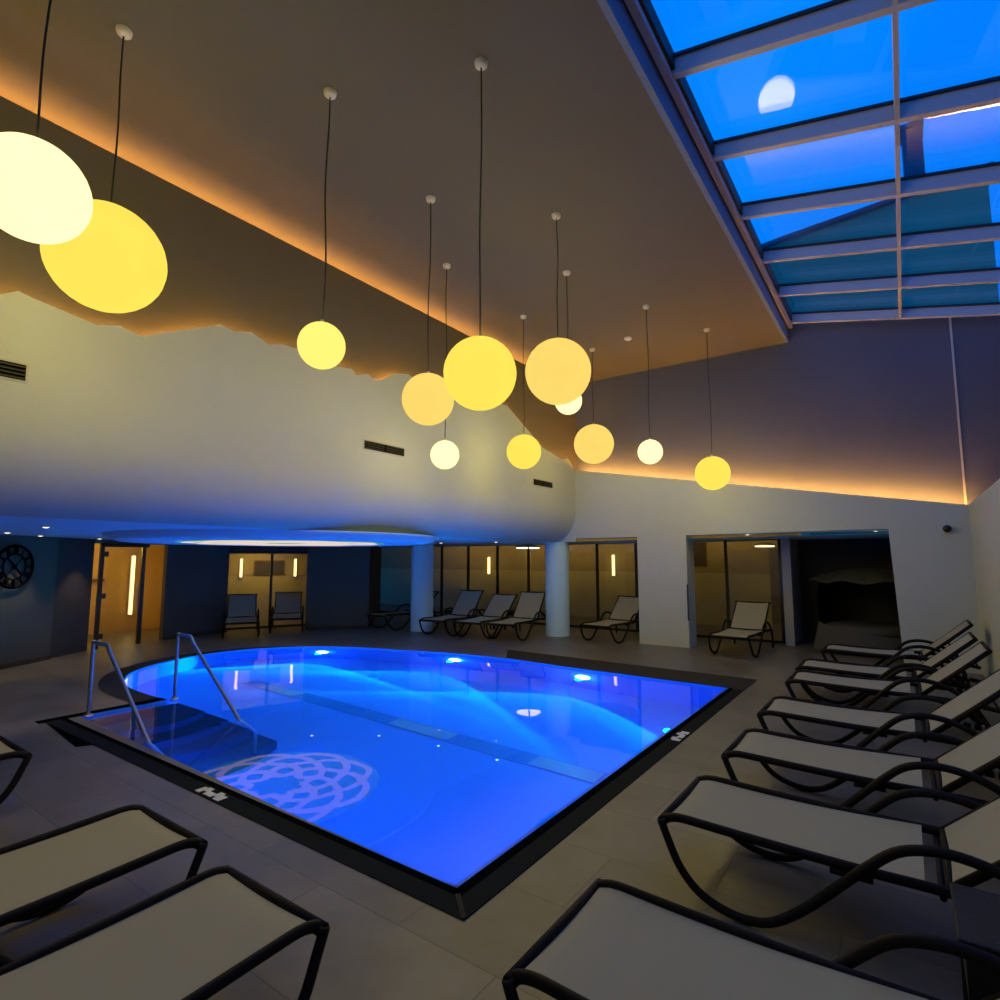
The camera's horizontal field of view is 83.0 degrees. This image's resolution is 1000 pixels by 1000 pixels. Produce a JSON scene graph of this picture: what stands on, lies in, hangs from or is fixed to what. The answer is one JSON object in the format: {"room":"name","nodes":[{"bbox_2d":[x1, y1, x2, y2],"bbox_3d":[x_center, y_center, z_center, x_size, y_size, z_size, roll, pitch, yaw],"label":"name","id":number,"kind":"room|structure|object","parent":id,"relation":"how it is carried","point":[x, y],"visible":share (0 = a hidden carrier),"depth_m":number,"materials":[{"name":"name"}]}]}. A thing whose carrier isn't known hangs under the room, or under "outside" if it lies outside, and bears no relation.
{"room":"spa","nodes":[
{"label":"spa","id":0,"kind":"room"},
{"bbox_2d":[0,535,58,664],"bbox_3d":[-8.753,1.329,5.987,0.207,2.200,8.812,-1,-6,8],"label":"wall","id":1,"kind":"structure","parent":0,"point":[26,611],"depth_m":9.79,"materials":[{"name":"grey paint"}]},
{"bbox_2d":[0,544,33,588],"bbox_3d":[-8.139,1.120,9.477,0.048,0.750,0.750,0,-6,2],"label":"wall clock","id":2,"kind":"object","parent":1,"relation":"attached to","point":[16,546],"visible":1,"depth_m":9.48,"materials":[{"name":"black metal"}]},
{"bbox_2d":[94,539,307,551],"bbox_3d":[-7.050,1.140,13.804,1.041,0.200,5.283,-4,-7,35],"label":"wall header","id":3,"kind":"structure","parent":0,"point":[232,548],"depth_m":14.95,"materials":[{"name":"grey paint"}]},
{"bbox_2d":[93,543,149,649],"bbox_3d":[-7.897,1.978,11.823,0.104,2.120,0.998,-3,-7,25],"label":"door","id":4,"kind":"structure","parent":3,"relation":"in","point":[102,553],"depth_m":11.66,"materials":[{"name":"black wood"}]},
{"bbox_2d":[159,544,369,639],"bbox_3d":[-5.838,2.213,14.457,4.747,2.200,1.561,3,-7,-26],"label":"wall","id":5,"kind":"structure","parent":0,"point":[195,577],"depth_m":13.99,"materials":[{"name":"grey paint"}]},
{"bbox_2d":[88,543,164,634],"bbox_3d":[-8.642,1.887,13.261,2.800,2.600,4.200,-4,-7,35],"label":"doorway","id":6,"kind":"structure","parent":5,"relation":"in","point":[116,572],"depth_m":14.19,"materials":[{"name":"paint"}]},
{"bbox_2d":[127,555,135,615],"bbox_3d":[-9.277,2.141,14.245,0.080,1.520,0.100,-4,-7,35],"label":"wall sconce","id":7,"kind":"object","parent":6,"relation":"attached to","point":[133,557],"visible":1,"depth_m":14.22,"materials":[{"name":"silver metal"}]},
{"bbox_2d":[0,626,367,669],"bbox_3d":[-6.578,3.089,12.633,2.088,0.080,7.240,-5,-8,41],"label":"baseboard","id":8,"kind":"structure","parent":5,"relation":"attached to","point":[47,657],"depth_m":13.21,"materials":[{"name":"brown paint"}]},
{"bbox_2d":[226,551,307,629],"bbox_3d":[-6.096,2.374,15.030,2.082,2.000,0.060,3,-7,-30],"label":"window frame","id":9,"kind":"structure","parent":5,"relation":"in","point":[272,553],"depth_m":14.99,"materials":[{"name":"black metal"}]},
{"bbox_2d":[227,575,306,620],"bbox_3d":[-6.965,2.309,16.815,4.900,2.500,0.120,3,-7,-30],"label":"wall","id":10,"kind":"structure","parent":0,"point":[252,584],"depth_m":16.70,"materials":[{"name":"beige paint"}]},
{"bbox_2d":[239,558,243,577],"bbox_3d":[-7.498,1.971,16.372,0.100,0.580,0.080,3,-7,-30],"label":"wall sconce","id":11,"kind":"object","parent":10,"relation":"attached to","point":[241,559],"visible":1,"depth_m":16.36,"materials":[{"name":"silver metal"}]},
{"bbox_2d":[228,554,307,575],"bbox_3d":[-6.930,1.696,16.818,4.900,1.080,0.020,3,-7,-30],"label":"trim","id":12,"kind":"structure","parent":10,"relation":"attached to","point":[234,559],"depth_m":16.75,"materials":[{"name":"beige paint"}]},
{"bbox_2d":[254,560,284,574],"bbox_3d":[-6.855,2.005,16.797,0.850,0.420,0.038,3,-7,-30],"label":"wall picture","id":13,"kind":"object","parent":10,"relation":"attached to","point":[261,567],"visible":1,"depth_m":16.75,"materials":[{"name":"brown wood"}]},
{"bbox_2d":[293,558,296,576],"bbox_3d":[-6.205,2.050,17.129,0.100,0.580,0.080,3,-7,-30],"label":"wall sconce","id":14,"kind":"object","parent":10,"relation":"attached to","point":[295,559],"visible":1,"depth_m":17.11,"materials":[{"name":"silver metal"}]},
{"bbox_2d":[0,291,574,506],"bbox_3d":[-2.821,-1.353,6.970,0.030,1.900,15.800,-4,-7,35],"label":"wall","id":15,"kind":"structure","parent":0,"point":[217,387],"depth_m":6.61,"materials":[{"name":"white paint"}]},
{"bbox_2d":[0,357,28,383],"bbox_3d":[-4.403,-1.151,4.669,0.024,0.180,0.810,-4,-7,35],"label":"air vent","id":16,"kind":"object","parent":15,"relation":"in","point":[12,370],"visible":1,"depth_m":4.91,"materials":[{"name":"grey metal"}]},
{"bbox_2d":[0,415,574,541],"bbox_3d":[-3.052,-0.083,7.003,0.600,0.820,15.800,-4,-7,35],"label":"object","id":17,"kind":"structure","parent":15,"relation":"attached to","point":[48,470],"depth_m":6.48,"materials":[{"name":"white paint"}]},
{"bbox_2d":[363,438,404,457],"bbox_3d":[-1.714,-0.769,8.431,0.024,0.160,0.830,-4,-7,35],"label":"air vent","id":18,"kind":"object","parent":15,"relation":"in","point":[370,445],"visible":1,"depth_m":8.40,"materials":[{"name":"grey metal"}]},
{"bbox_2d":[533,478,552,488],"bbox_3d":[0.929,-0.353,12.124,0.024,0.160,0.810,-4,-7,35],"label":"air vent","id":19,"kind":"object","parent":15,"relation":"in","point":[536,482],"visible":1,"depth_m":12.11,"materials":[{"name":"grey metal"}]},
{"bbox_2d":[0,96,576,469],"bbox_3d":[-2.843,-2.077,7.309,0.050,2.650,16.200,-4,-7,35],"label":"wall","id":20,"kind":"structure","parent":0,"point":[225,270],"depth_m":6.83,"materials":[{"name":"beige paint"}]},
{"bbox_2d":[368,546,381,627],"bbox_3d":[-3.824,2.493,17.135,0.120,2.200,4.633,1,-6,-8],"label":"wall","id":21,"kind":"structure","parent":0,"point":[375,551],"depth_m":16.70,"materials":[{"name":"brown paint"}]},
{"bbox_2d":[0,0,784,381],"bbox_3d":[-1.152,-3.694,6.268,5.300,0.050,16.200,-4,-7,35],"label":"ceiling panel","id":22,"kind":"object","parent":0,"point":[224,102],"visible":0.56,"depth_m":5.94,"materials":[{"name":"beige paint"}]},
{"bbox_2d":[0,0,92,243],"bbox_3d":[-2.704,-2.732,3.366,0.570,2.464,0.570,-4,-7,35],"label":"pendant lamp","id":23,"kind":"object","parent":22,"relation":"hanging from","point":[45,197],"visible":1,"depth_m":3.14,"materials":[{"name":"grey glass"}]},
{"bbox_2d":[40,24,167,312],"bbox_3d":[-3.075,-2.662,4.500,0.820,2.369,0.820,-4,-7,35],"label":"pendant lamp","id":24,"kind":"object","parent":22,"relation":"hanging from","point":[118,263],"visible":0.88,"depth_m":4.20,"materials":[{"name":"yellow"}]},
{"bbox_2d":[297,87,345,369],"bbox_3d":[-1.572,-2.466,5.095,0.410,2.634,0.410,-4,-7,35],"label":"pendant lamp","id":25,"kind":"object","parent":22,"relation":"hanging from","point":[320,344],"visible":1,"depth_m":4.86,"materials":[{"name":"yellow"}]},
{"bbox_2d":[402,195,453,425],"bbox_3d":[-0.829,-2.239,6.625,0.600,2.769,0.600,-4,-7,35],"label":"pendant lamp","id":26,"kind":"object","parent":22,"relation":"hanging from","point":[426,399],"visible":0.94,"depth_m":6.31,"materials":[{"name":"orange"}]},
{"bbox_2d":[430,263,458,468],"bbox_3d":[-0.782,-1.946,8.153,0.410,3.034,0.410,-4,-7,35],"label":"pendant lamp","id":27,"kind":"object","parent":22,"relation":"hanging from","point":[444,454],"visible":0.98,"depth_m":7.89,"materials":[{"name":"grey glass"}]},
{"bbox_2d":[443,57,516,410],"bbox_3d":[-0.164,-2.273,4.759,0.600,3.089,0.600,-4,-7,35],"label":"pendant lamp","id":28,"kind":"object","parent":22,"relation":"hanging from","point":[479,372],"visible":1,"depth_m":4.43,"materials":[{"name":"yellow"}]},
{"bbox_2d":[507,315,540,468],"bbox_3d":[0.414,-1.906,9.909,0.600,2.749,0.600,-4,-7,35],"label":"pendant lamp","id":29,"kind":"object","parent":22,"relation":"hanging from","point":[523,451],"visible":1,"depth_m":9.60,"materials":[{"name":"yellow glass"}]},
{"bbox_2d":[525,212,590,404],"bbox_3d":[0.707,-2.373,6.972,0.800,2.429,0.800,-4,-7,35],"label":"pendant lamp","id":30,"kind":"object","parent":22,"relation":"hanging from","point":[558,370],"visible":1,"depth_m":6.61,"materials":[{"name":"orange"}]},
{"bbox_2d":[555,270,581,414],"bbox_3d":[1.005,-2.345,8.397,0.400,2.189,0.400,-4,-7,35],"label":"pendant lamp","id":31,"kind":"object","parent":22,"relation":"hanging from","point":[570,408],"visible":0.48,"depth_m":8.21,"materials":[{"name":"grey glass"}]},
{"bbox_2d":[574,348,613,463],"bbox_3d":[1.896,-1.920,11.503,0.800,2.389,0.800,-4,-7,35],"label":"pendant lamp","id":32,"kind":"object","parent":22,"relation":"hanging from","point":[594,443],"visible":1,"depth_m":11.14,"materials":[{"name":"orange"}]},
{"bbox_2d":[638,304,662,463],"bbox_3d":[2.497,-1.955,9.511,0.410,2.734,0.410,-4,-7,35],"label":"pendant lamp","id":33,"kind":"object","parent":22,"relation":"hanging from","point":[650,451],"visible":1,"depth_m":9.27,"materials":[{"name":"grey glass"}]},
{"bbox_2d":[695,328,730,489],"bbox_3d":[3.888,-1.697,10.463,0.620,3.049,0.620,-4,-7,35],"label":"pendant lamp","id":34,"kind":"object","parent":22,"relation":"hanging from","point":[712,472],"visible":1,"depth_m":10.14,"materials":[{"name":"yellow glass"}]},
{"bbox_2d":[0,516,888,547],"bbox_3d":[-3.838,0.549,9.349,18.900,0.050,18.800,-4,-7,35],"label":"ceiling","id":35,"kind":"structure","parent":0,"point":[24,526],"depth_m":8.57,"materials":[{"name":"paint"}]},
{"bbox_2d":[102,529,438,546],"bbox_3d":[-3.882,0.734,10.274,5.520,0.126,5.520,-4,-7,35],"label":"ceiling recess","id":36,"kind":"object","parent":35,"relation":"attached to","point":[221,537],"visible":1,"depth_m":8.16,"materials":[{"name":"paint"}]},
{"bbox_2d":[516,544,539,548],"bbox_3d":[0.739,1.227,14.951,0.620,0.136,0.620,-4,-7,35],"label":"ceiling lamp","id":37,"kind":"object","parent":35,"relation":"attached to","point":[526,546],"visible":0.91,"depth_m":14.74,"materials":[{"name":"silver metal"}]},
{"bbox_2d":[516,547,538,548],"bbox_3d":[0.739,1.259,14.948,0.608,0.060,0.608,-4,-7,35],"label":"diffuser","id":38,"kind":"object","parent":37,"relation":"attached to","point":[516,547],"depth_m":14.77,"materials":[{"name":"white plastic"}]},
{"bbox_2d":[755,542,774,546],"bbox_3d":[6.452,1.082,13.780,0.440,0.130,0.440,-4,-7,35],"label":"ceiling lamp","id":39,"kind":"object","parent":35,"relation":"attached to","point":[763,544],"visible":1,"depth_m":13.62,"materials":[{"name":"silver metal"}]},
{"bbox_2d":[0,603,999,999],"bbox_3d":[-2.526,2.837,9.838,20.200,0.001,21.500,-4,-7,35],"label":"floor","id":40,"kind":"structure","parent":0,"point":[383,942],"depth_m":3.52,"materials":[{"name":"tile"}]},
{"bbox_2d":[0,735,32,803],"bbox_3d":[-4.250,1.721,3.561,0.780,0.918,1.906,-4,-7,35],"label":"sun lounger","id":41,"kind":"object","parent":40,"relation":"on","point":[8,749],"visible":1,"depth_m":4.06,"materials":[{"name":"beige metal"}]},
{"bbox_2d":[46,723,92,746],"bbox_3d":[-4.535,2.416,5.828,1.320,0.005,0.120,-4,-7,35],"label":"trim","id":42,"kind":"structure","parent":40,"relation":"on","point":[77,742],"depth_m":5.68,"materials":[{"name":"black rubber"}]},
{"bbox_2d":[50,537,94,657],"bbox_3d":[-8.248,1.834,10.821,0.120,2.200,0.976,0,-6,0],"label":"wall pier","id":43,"kind":"object","parent":40,"relation":"on","point":[73,585],"visible":0.79,"depth_m":10.82,"materials":[{"name":"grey paint"}]},
{"bbox_2d":[35,698,165,723],"bbox_3d":[-4.731,2.514,6.772,0.140,0.006,1.320,-4,-7,35],"label":"trim","id":44,"kind":"structure","parent":40,"relation":"on","point":[125,705],"depth_m":6.65,"materials":[{"name":"black tile"}]},
{"bbox_2d":[0,804,207,966],"bbox_3d":[-2.313,1.588,2.289,0.780,0.918,1.906,-4,-7,35],"label":"sun lounger","id":45,"kind":"object","parent":40,"relation":"on","point":[41,874],"visible":0.74,"depth_m":2.72,"materials":[{"name":"beige mesh fabric"},{"name":"black painted metal"}]},
{"bbox_2d":[0,865,329,999],"bbox_3d":[-1.509,1.521,1.646,0.780,0.918,1.906,-4,-7,35],"label":"sun lounger","id":46,"kind":"object","parent":40,"relation":"on","point":[195,937],"visible":1,"depth_m":2.08,"materials":[{"name":"beige mesh fabric"},{"name":"black painted metal"}]},
{"bbox_2d":[98,646,292,704],"bbox_3d":[-4.693,2.803,9.573,3.384,0.001,3.996,-4,-7,35],"label":"trim","id":47,"kind":"structure","parent":40,"relation":"on","point":[110,684],"depth_m":8.32,"materials":[{"name":"tile"}]},
{"bbox_2d":[222,594,259,638],"bbox_3d":[-6.147,2.753,13.445,0.780,0.918,1.906,3,-7,-24],"label":"sun lounger","id":48,"kind":"object","parent":40,"relation":"on","point":[243,607],"visible":1,"depth_m":13.87,"materials":[{"name":"grey fabric"}]},
{"bbox_2d":[269,592,303,633],"bbox_3d":[-5.404,2.849,14.372,0.780,0.918,1.906,2,-6,-19],"label":"sun lounger","id":49,"kind":"object","parent":40,"relation":"on","point":[288,605],"visible":1,"depth_m":14.80,"materials":[{"name":"grey fabric"}]},
{"bbox_2d":[46,688,733,910],"bbox_3d":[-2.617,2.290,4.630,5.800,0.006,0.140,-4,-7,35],"label":"trim","id":50,"kind":"structure","parent":40,"relation":"on","point":[434,896],"depth_m":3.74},
{"bbox_2d":[195,787,227,800],"bbox_3d":[-2.210,2.255,4.343,0.340,0.003,0.100,-4,-7,35],"label":"depth marker","id":51,"kind":"object","parent":50,"relation":"on","point":[220,796],"depth_m":4.32,"materials":[{"name":"white"}]},
{"bbox_2d":[367,591,439,630],"bbox_3d":[-2.515,2.912,14.975,0.780,0.918,1.906,-5,-8,41],"label":"sun lounger","id":52,"kind":"object","parent":40,"relation":"on","point":[402,612],"visible":0.63,"depth_m":14.69,"materials":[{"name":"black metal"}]},
{"bbox_2d":[81,646,727,716],"bbox_3d":[-2.069,3.264,8.054,8.850,1.220,6.110,-4,-7,35],"label":"basin","id":53,"kind":"object","parent":40,"relation":"in","point":[311,646],"visible":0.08,"depth_m":9.77,"materials":[{"name":"blue"}]},
{"bbox_2d":[83,640,150,742],"bbox_3d":[-4.006,2.513,5.983,1.931,1.884,0.100,-4,-7,35],"label":"handrail","id":54,"kind":"object","parent":53,"relation":"on","point":[94,642],"visible":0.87,"depth_m":6.26,"materials":[{"name":"silver metal"}]},
{"bbox_2d":[170,632,240,720],"bbox_3d":[-3.466,2.603,6.772,1.931,1.869,0.100,-4,-7,35],"label":"handrail","id":55,"kind":"object","parent":53,"relation":"on","point":[178,634],"visible":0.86,"depth_m":7.09,"materials":[{"name":"silver metal"}]},
{"bbox_2d":[83,647,726,887],"bbox_3d":[-2.069,2.677,8.115,8.850,0.001,6.110,-4,-7,35],"label":"pool water","id":56,"kind":"object","parent":53,"relation":"in","point":[437,765],"visible":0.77,"depth_m":5.96,"materials":[{"name":"blue liquid"}]},
{"bbox_2d":[410,543,433,631],"bbox_3d":[-1.985,2.209,14.415,0.570,2.200,0.570,-4,-7,35],"label":"pillar","id":57,"kind":"structure","parent":40,"relation":"on","point":[422,556],"depth_m":14.19,"materials":[{"name":"paint"}]},
{"bbox_2d":[418,590,484,636],"bbox_3d":[-1.119,2.755,13.870,0.780,1.002,1.906,-3,-7,30],"label":"sun lounger","id":58,"kind":"object","parent":40,"relation":"on","point":[466,602],"visible":0.91,"depth_m":14.21,"materials":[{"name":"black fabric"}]},
{"bbox_2d":[453,594,517,638],"bbox_3d":[-0.299,2.755,13.466,0.780,0.918,1.906,-3,-7,28],"label":"sun lounger","id":59,"kind":"object","parent":40,"relation":"on","point":[499,604],"visible":0.89,"depth_m":13.82,"materials":[{"name":"grey fabric"}]},
{"bbox_2d":[485,591,545,640],"bbox_3d":[0.444,2.680,13.152,0.780,1.002,1.906,-3,-7,28],"label":"sun lounger","id":60,"kind":"object","parent":40,"relation":"on","point":[529,605],"visible":0.94,"depth_m":13.50,"materials":[{"name":"beige fabric"}]},
{"bbox_2d":[545,542,569,636],"bbox_3d":[1.373,2.115,13.517,0.570,2.200,0.570,-4,-7,35],"label":"pillar","id":61,"kind":"structure","parent":40,"relation":"on","point":[556,553],"depth_m":13.29,"materials":[{"name":"paint"}]},
{"bbox_2d":[443,689,743,920],"bbox_3d":[1.527,2.363,5.330,0.140,0.006,6.090,-4,-7,35],"label":"trim","id":62,"kind":"structure","parent":40,"relation":"on","point":[491,885],"depth_m":3.79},
{"bbox_2d":[455,893,465,917],"bbox_3d":[-0.206,2.108,2.938,0.028,0.004,0.209,1,-6,-12],"label":"trim","id":63,"kind":"structure","parent":62,"relation":"on","point":[458,896],"depth_m":2.94,"materials":[{"name":"stone"}]},
{"bbox_2d":[671,731,689,740],"bbox_3d":[1.831,2.403,5.756,0.100,0.003,0.340,-4,-7,35],"label":"depth marker","id":64,"kind":"object","parent":62,"relation":"on","point":[681,734],"depth_m":5.73,"materials":[{"name":"white tile"}]},
{"bbox_2d":[579,596,638,643],"bbox_3d":[2.598,2.682,12.767,0.780,0.918,1.906,-5,-8,38],"label":"sun lounger","id":65,"kind":"object","parent":40,"relation":"on","point":[625,608],"visible":0.88,"depth_m":13.03,"materials":[{"name":"grey fabric"}]},
{"bbox_2d":[506,650,756,689],"bbox_3d":[1.751,2.797,9.495,4.660,0.008,0.854,-5,-7,37],"label":"trim","id":66,"kind":"structure","parent":40,"relation":"on","point":[738,683],"depth_m":9.13,"materials":[{"name":"stone"}]},
{"bbox_2d":[707,601,773,657],"bbox_3d":[4.733,2.502,11.049,0.780,0.918,1.906,-5,-8,37],"label":"sun lounger","id":67,"kind":"object","parent":40,"relation":"on","point":[748,617],"visible":1,"depth_m":11.36,"materials":[{"name":"beige fabric"}]},
{"bbox_2d":[501,878,999,999],"bbox_3d":[0.991,1.524,1.674,1.906,0.918,0.780,-4,-7,35],"label":"sun lounger","id":68,"kind":"object","parent":40,"relation":"on","point":[618,940],"visible":1,"depth_m":1.97,"materials":[{"name":"mesh fabric"},{"name":"black painted metal"}]},
{"bbox_2d":[657,775,999,927],"bbox_3d":[1.846,1.646,2.851,1.906,0.918,0.780,-4,-7,35],"label":"sun lounger","id":69,"kind":"object","parent":40,"relation":"on","point":[865,846],"visible":0.99,"depth_m":2.88,"materials":[{"name":"dark metal"},{"name":"light grey fabric"}]},
{"bbox_2d":[808,568,901,649],"bbox_3d":[7.296,2.151,11.165,2.090,1.600,1.975,-4,-7,35],"label":"daybed","id":70,"kind":"object","parent":40,"relation":"on","point":[856,606],"visible":0.67,"depth_m":11.52,"materials":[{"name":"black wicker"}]},
{"bbox_2d":[813,621,901,649],"bbox_3d":[6.745,2.559,10.449,1.720,0.520,0.210,-4,-7,35],"label":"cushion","id":71,"kind":"object","parent":70,"relation":"on","point":[826,634],"depth_m":10.52,"materials":[{"name":"grey fabric"}]},
{"bbox_2d":[721,721,999,807],"bbox_3d":[2.586,1.751,3.853,1.906,0.918,0.780,-4,-7,35],"label":"sun lounger","id":72,"kind":"object","parent":40,"relation":"on","point":[975,758],"visible":0.89,"depth_m":3.86,"materials":[{"name":"grey fabric"}]},
{"bbox_2d":[757,669,999,770],"bbox_3d":[3.341,1.865,4.942,1.906,0.918,0.780,-4,-7,35],"label":"sun lounger","id":73,"kind":"object","parent":40,"relation":"on","point":[883,722],"visible":0.8,"depth_m":4.86,"materials":[{"name":"dark metal"},{"name":"light grey fabric"}]},
{"bbox_2d":[795,632,980,714],"bbox_3d":[4.819,2.090,7.095,1.906,0.918,0.780,-4,-7,35],"label":"sun lounger","id":74,"kind":"object","parent":40,"relation":"on","point":[870,671],"visible":0.69,"depth_m":7.00,"materials":[{"name":"grey fabric"}]},
{"bbox_2d":[785,641,999,718],"bbox_3d":[4.275,2.005,6.283,1.906,0.918,0.780,-4,-7,35],"label":"sun lounger","id":75,"kind":"object","parent":40,"relation":"on","point":[878,688],"visible":0.73,"depth_m":6.16,"materials":[{"name":"grey fabric"}]},
{"bbox_2d":[820,619,980,685],"bbox_3d":[5.932,2.234,8.480,1.906,0.918,0.780,-4,-7,35],"label":"sun lounger","id":76,"kind":"object","parent":40,"relation":"on","point":[935,646],"visible":0.59,"depth_m":8.40,"materials":[{"name":"beige fabric"}]},
{"bbox_2d":[950,882,999,999],"bbox_3d":[1.845,1.751,1.940,0.420,0.520,0.420,-4,-7,35],"label":"side table","id":77,"kind":"object","parent":40,"relation":"on","point":[976,912],"visible":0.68,"depth_m":1.98,"materials":[{"name":"black plastic"}]},
{"bbox_2d":[380,539,785,643],"bbox_3d":[1.016,2.320,15.810,12.550,2.270,0.060,-4,-7,35],"label":"window","id":78,"kind":"structure","parent":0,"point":[783,641],"depth_m":14.17,"materials":[{"name":"black metal"}]},
{"bbox_2d":[380,533,810,628],"bbox_3d":[0.177,2.396,18.130,17.100,2.600,2.600,-4,-7,35],"label":"wall","id":79,"kind":"structure","parent":0,"point":[710,588],"depth_m":17.77,"materials":[{"name":"beige paint"}]},
{"bbox_2d":[488,556,490,574],"bbox_3d":[-0.390,2.313,19.938,0.100,0.640,0.080,-4,-7,35],"label":"wall sconce","id":80,"kind":"object","parent":79,"relation":"attached to","point":[489,557],"visible":1,"depth_m":19.92,"materials":[{"name":"silver metal"}]},
{"bbox_2d":[381,533,798,573],"bbox_3d":[0.824,1.843,19.187,17.000,1.080,0.030,-4,-7,35],"label":"windows","id":81,"kind":"structure","parent":79,"relation":"attached to","point":[743,556],"depth_m":17.78,"materials":[{"name":"glass"}]},
{"bbox_2d":[612,554,615,576],"bbox_3d":[3.457,1.989,17.221,0.100,0.680,0.080,-4,-7,35],"label":"wall sconce","id":82,"kind":"object","parent":79,"relation":"attached to","point":[613,555],"visible":1,"depth_m":17.20,"materials":[{"name":"silver metal"}]},
{"bbox_2d":[693,542,706,566],"bbox_3d":[5.495,1.504,15.852,0.600,0.750,0.038,-4,-7,35],"label":"wall picture","id":83,"kind":"object","parent":79,"relation":"attached to","point":[700,548],"visible":0.43,"depth_m":15.76,"materials":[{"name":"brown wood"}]},
{"bbox_2d":[768,548,781,629],"bbox_3d":[7.366,2.271,14.427,0.840,2.080,0.050,-4,-7,35],"label":"door","id":84,"kind":"structure","parent":79,"relation":"in","point":[773,552],"depth_m":14.59,"materials":[{"name":"brown"}]},
{"bbox_2d":[780,535,803,645],"bbox_3d":[6.427,1.950,12.412,0.170,2.300,1.300,-4,-7,35],"label":"trim","id":85,"kind":"structure","parent":79,"relation":"attached to","point":[794,635],"depth_m":11.96,"materials":[{"name":"grey paint"}]},
{"bbox_2d":[558,470,982,673],"bbox_3d":[4.572,1.054,11.488,7.720,3.890,0.500,-4,-7,35],"label":"wall","id":86,"kind":"structure","parent":0,"point":[933,568],"depth_m":11.00,"materials":[{"name":"white paint"}]},
{"bbox_2d":[687,584,688,620],"bbox_3d":[3.853,2.099,11.577,0.030,0.730,0.012,-4,-7,35],"label":"trim","id":87,"kind":"structure","parent":86,"relation":"attached to","point":[687,584],"depth_m":11.57,"materials":[{"name":"black"}]},
{"bbox_2d":[798,538,892,639],"bbox_3d":[7.423,1.806,11.129,2.950,2.320,2.350,-4,-7,35],"label":"wall niche","id":88,"kind":"object","parent":86,"relation":"in","point":[816,557],"visible":0.11,"depth_m":12.60,"materials":[{"name":"brown paint"}]},
{"bbox_2d":[942,525,951,532],"bbox_3d":[7.293,0.469,9.213,0.124,0.124,0.132,-4,-7,35],"label":"dome camera","id":89,"kind":"object","parent":86,"relation":"attached to","point":[947,528],"visible":1,"depth_m":9.17,"materials":[{"name":"grey plastic"}]},
{"bbox_2d":[576,316,999,535],"bbox_3d":[5.172,-1.457,11.567,9.230,4.300,0.100,-4,-7,35],"label":"wall","id":90,"kind":"structure","parent":0,"point":[864,408],"depth_m":10.72,"materials":[{"name":"grey paint"}]},
{"bbox_2d":[597,0,787,342],"bbox_3d":[1.032,-4.090,4.748,0.060,0.519,16.200,-4,-7,35],"label":"trim","id":91,"kind":"structure","parent":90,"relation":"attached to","point":[617,13],"depth_m":5.87,"materials":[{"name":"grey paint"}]},
{"bbox_2d":[949,318,966,504],"bbox_3d":[7.801,-1.509,9.624,0.030,3.400,0.012,-4,-7,35],"label":"trim","id":92,"kind":"structure","parent":90,"relation":"attached to","point":[950,323],"depth_m":9.62,"materials":[{"name":"silver metal"}]},
{"bbox_2d":[968,479,999,698],"bbox_3d":[3.639,0.716,2.381,1.300,2.670,16.200,-4,-7,35],"label":"wall","id":93,"kind":"structure","parent":0,"point":[984,511],"depth_m":7.57,"materials":[{"name":"white paint"}]},
{"bbox_3d":[4.210,-2.175,2.275,0.100,3.200,16.200,-4,-7,35],"label":"wall","id":94,"kind":"structure","parent":0,"visible":0},
{"bbox_2d":[624,0,999,328],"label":"skylight frame","id":95,"kind":"structure","parent":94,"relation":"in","point":[834,15],"depth_m":6.33,"materials":[{"name":"grey metal"}]},
{"label":"outside","id":96,"kind":"structure","parent":0,"visible":0},
{"bbox_2d":[761,119,999,534],"bbox_3d":[10.513,-3.084,19.331,9.620,13.750,7.300,-4,-7,35],"label":"building","id":97,"kind":"structure","parent":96,"point":[966,206],"depth_m":15.34,"materials":[{"name":"blue glass"}]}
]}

